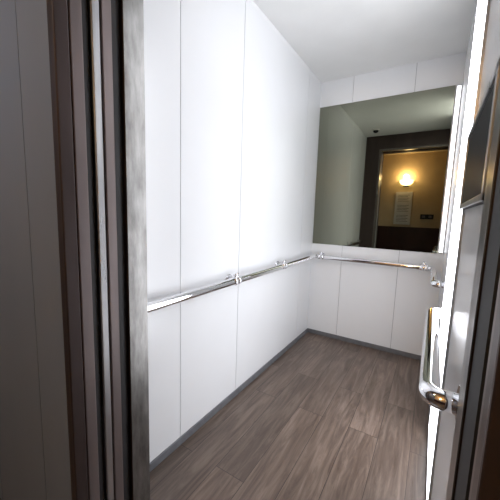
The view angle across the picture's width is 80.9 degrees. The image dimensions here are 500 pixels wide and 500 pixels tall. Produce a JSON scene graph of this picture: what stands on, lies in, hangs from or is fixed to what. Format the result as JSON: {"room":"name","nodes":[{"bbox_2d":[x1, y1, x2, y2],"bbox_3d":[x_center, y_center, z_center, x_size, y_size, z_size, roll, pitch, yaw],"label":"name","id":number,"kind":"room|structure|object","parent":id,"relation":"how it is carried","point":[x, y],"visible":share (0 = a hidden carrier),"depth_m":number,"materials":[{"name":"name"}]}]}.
{"room":"elevator interior","nodes":[
{"label":"elevator interior","id":0,"kind":"room"},
{"bbox_2d":[0,0,71,499],"bbox_3d":[-0.169,-0.151,0.559,2.700,2.550,0.030,6,8,32],"label":"wall","id":1,"kind":"structure","parent":0,"point":[34,438],"depth_m":0.86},
{"bbox_2d":[46,0,499,499],"bbox_3d":[-0.099,0.017,0.528,0.911,2.230,0.034,6,8,32],"label":"trim","id":2,"kind":"structure","parent":1,"relation":"attached to","point":[486,480],"depth_m":0.72,"materials":[{"name":"brown metal"}]},
{"bbox_2d":[67,0,499,499],"bbox_3d":[-0.079,0.013,0.560,0.911,2.230,0.032,6,8,32],"label":"door frame","id":3,"kind":"structure","parent":1,"relation":"attached to","point":[74,10],"depth_m":0.78,"materials":[{"name":"grey metal"}]},
{"bbox_2d":[143,0,320,461],"bbox_3d":[0.040,-0.262,1.980,0.030,2.430,2.177,6,8,32],"label":"wall","id":4,"kind":"structure","parent":0,"point":[232,109],"depth_m":1.62,"materials":[{"name":"white laminate"}]},
{"bbox_2d":[150,328,307,471],"bbox_3d":[0.020,0.924,2.119,0.008,0.042,2.174,6,8,32],"label":"baseboard","id":5,"kind":"structure","parent":4,"relation":"attached to","point":[201,422],"depth_m":1.75,"materials":[{"name":"grey metal"}]},
{"bbox_2d":[147,252,444,312],"bbox_3d":[0.522,0.186,1.760,1.099,0.083,2.114,6,8,32],"label":"handrail","id":6,"kind":"object","parent":4,"relation":"attached to","point":[229,281],"visible":0.94,"depth_m":1.83,"materials":[{"name":"silver metal"}]},
{"bbox_2d":[150,332,428,499],"bbox_3d":[0.488,1.009,1.849,1.159,0.030,2.207,6,8,32],"label":"floor","id":7,"kind":"structure","parent":0,"point":[330,418],"depth_m":1.60,"materials":[{"name":"brown wood"}]},
{"bbox_3d":[-0.074,1.127,0.762,0.851,0.030,0.243,6,8,32],"label":"door sill","id":8,"kind":"structure","parent":7,"relation":"attached to","visible":0},
{"bbox_2d":[81,0,104,499],"bbox_3d":[-0.066,0.011,0.581,0.911,2.230,0.018,6,8,32],"label":"channel","id":9,"kind":"object","parent":8,"relation":"on","point":[83,2],"visible":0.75,"depth_m":0.81,"materials":[{"name":"black metal"}]},
{"bbox_2d":[119,0,499,499],"bbox_3d":[-0.078,-0.110,0.740,1.159,2.430,0.070,6,8,32],"label":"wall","id":10,"kind":"structure","parent":0,"point":[131,12],"depth_m":0.88,"materials":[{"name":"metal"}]},
{"bbox_2d":[454,158,499,499],"bbox_3d":[0.338,0.046,0.396,0.026,2.230,0.090,6,8,32],"label":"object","id":11,"kind":"structure","parent":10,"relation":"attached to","point":[492,266],"depth_m":0.40,"materials":[{"name":"grey metal"}]},
{"bbox_3d":[-0.001,-1.135,0.485,0.851,0.070,0.090,6,8,32],"label":"door track","id":12,"kind":"object","parent":10,"relation":"attached to","visible":0},
{"bbox_2d":[87,0,113,499],"bbox_3d":[-0.609,-0.052,0.945,0.458,2.224,0.022,6,8,32],"label":"leaf","id":13,"kind":"object","parent":12,"relation":"hanging from","point":[92,5],"visible":0.23,"depth_m":0.82,"materials":[{"name":"metal"}]},
{"bbox_2d":[99,0,123,499],"bbox_3d":[-0.593,-0.055,0.973,0.456,2.224,0.030,6,8,32],"label":"leaf","id":14,"kind":"object","parent":12,"relation":"hanging from","point":[105,30],"visible":0.15,"depth_m":0.85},
{"bbox_2d":[111,0,129,499],"bbox_3d":[-0.580,-0.058,1.000,0.448,2.224,0.026,6,8,32],"label":"seal","id":15,"kind":"object","parent":14,"relation":"attached to","point":[114,3],"visible":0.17,"depth_m":0.88,"materials":[{"name":"black rubber"}]},
{"bbox_2d":[253,0,475,82],"bbox_3d":[0.545,-1.428,1.515,1.159,0.030,2.274,6,8,32],"label":"ceiling","id":16,"kind":"structure","parent":0,"point":[336,39],"depth_m":1.95,"materials":[{"name":"paint"}]},
{"bbox_2d":[308,52,466,354],"bbox_3d":[1.104,-0.308,2.613,1.159,2.430,0.030,6,8,32],"label":"wall","id":17,"kind":"structure","parent":0,"point":[386,306],"depth_m":2.60,"materials":[{"name":"white laminate"}]},
{"bbox_2d":[308,328,420,359],"bbox_3d":[1.058,0.878,2.745,1.083,0.042,0.008,6,8,32],"label":"baseboard","id":18,"kind":"structure","parent":17,"relation":"attached to","point":[374,346],"depth_m":2.72,"materials":[{"name":"grey metal"}]},
{"bbox_2d":[313,85,455,252],"bbox_3d":[1.088,-0.656,2.565,1.050,1.280,0.006,6,8,32],"label":"wall mirror","id":19,"kind":"object","parent":17,"relation":"attached to","point":[382,162],"visible":1,"depth_m":2.52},
{"bbox_2d":[438,84,461,253],"bbox_3d":[1.551,-0.605,2.276,0.034,1.280,0.010,6,8,32],"label":"led light strip","id":20,"kind":"object","parent":17,"relation":"attached to","point":[459,87],"visible":1,"depth_m":2.27,"materials":[{"name":"glowing white plastic diffuser"}]},
{"bbox_2d":[431,0,499,499],"bbox_3d":[0.995,-0.158,1.387,0.030,2.430,2.177,6,8,32],"label":"wall","id":21,"kind":"structure","parent":0,"point":[473,216],"depth_m":0.86,"materials":[{"name":"white laminate"}]},
{"bbox_2d":[426,405,430,498],"bbox_3d":[0.944,1.024,1.546,0.008,0.042,2.174,6,8,32],"label":"baseboard","id":22,"kind":"structure","parent":21,"relation":"attached to","point":[429,405],"depth_m":1.54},
{"bbox_2d":[418,307,459,420],"bbox_3d":[0.607,0.298,0.948,0.082,0.080,0.790,6,8,32],"label":"handrail","id":23,"kind":"object","parent":21,"relation":"attached to","point":[429,387],"visible":0.93,"depth_m":0.73,"materials":[{"name":"silver metal"}]},
{"bbox_2d":[426,0,490,499],"bbox_3d":[0.887,-0.162,1.248,0.008,2.375,0.605,6,8,32],"label":"light strip","id":24,"kind":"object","parent":21,"relation":"attached to","point":[483,6],"depth_m":1.14,"materials":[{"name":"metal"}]},
{"bbox_2d":[459,58,499,208],"bbox_3d":[0.568,-0.228,0.733,0.019,0.235,0.560,6,8,32],"label":"display screen","id":25,"kind":"object","parent":21,"relation":"attached to","point":[479,139],"visible":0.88,"depth_m":0.63,"materials":[{"name":"black glass"}]}
]}

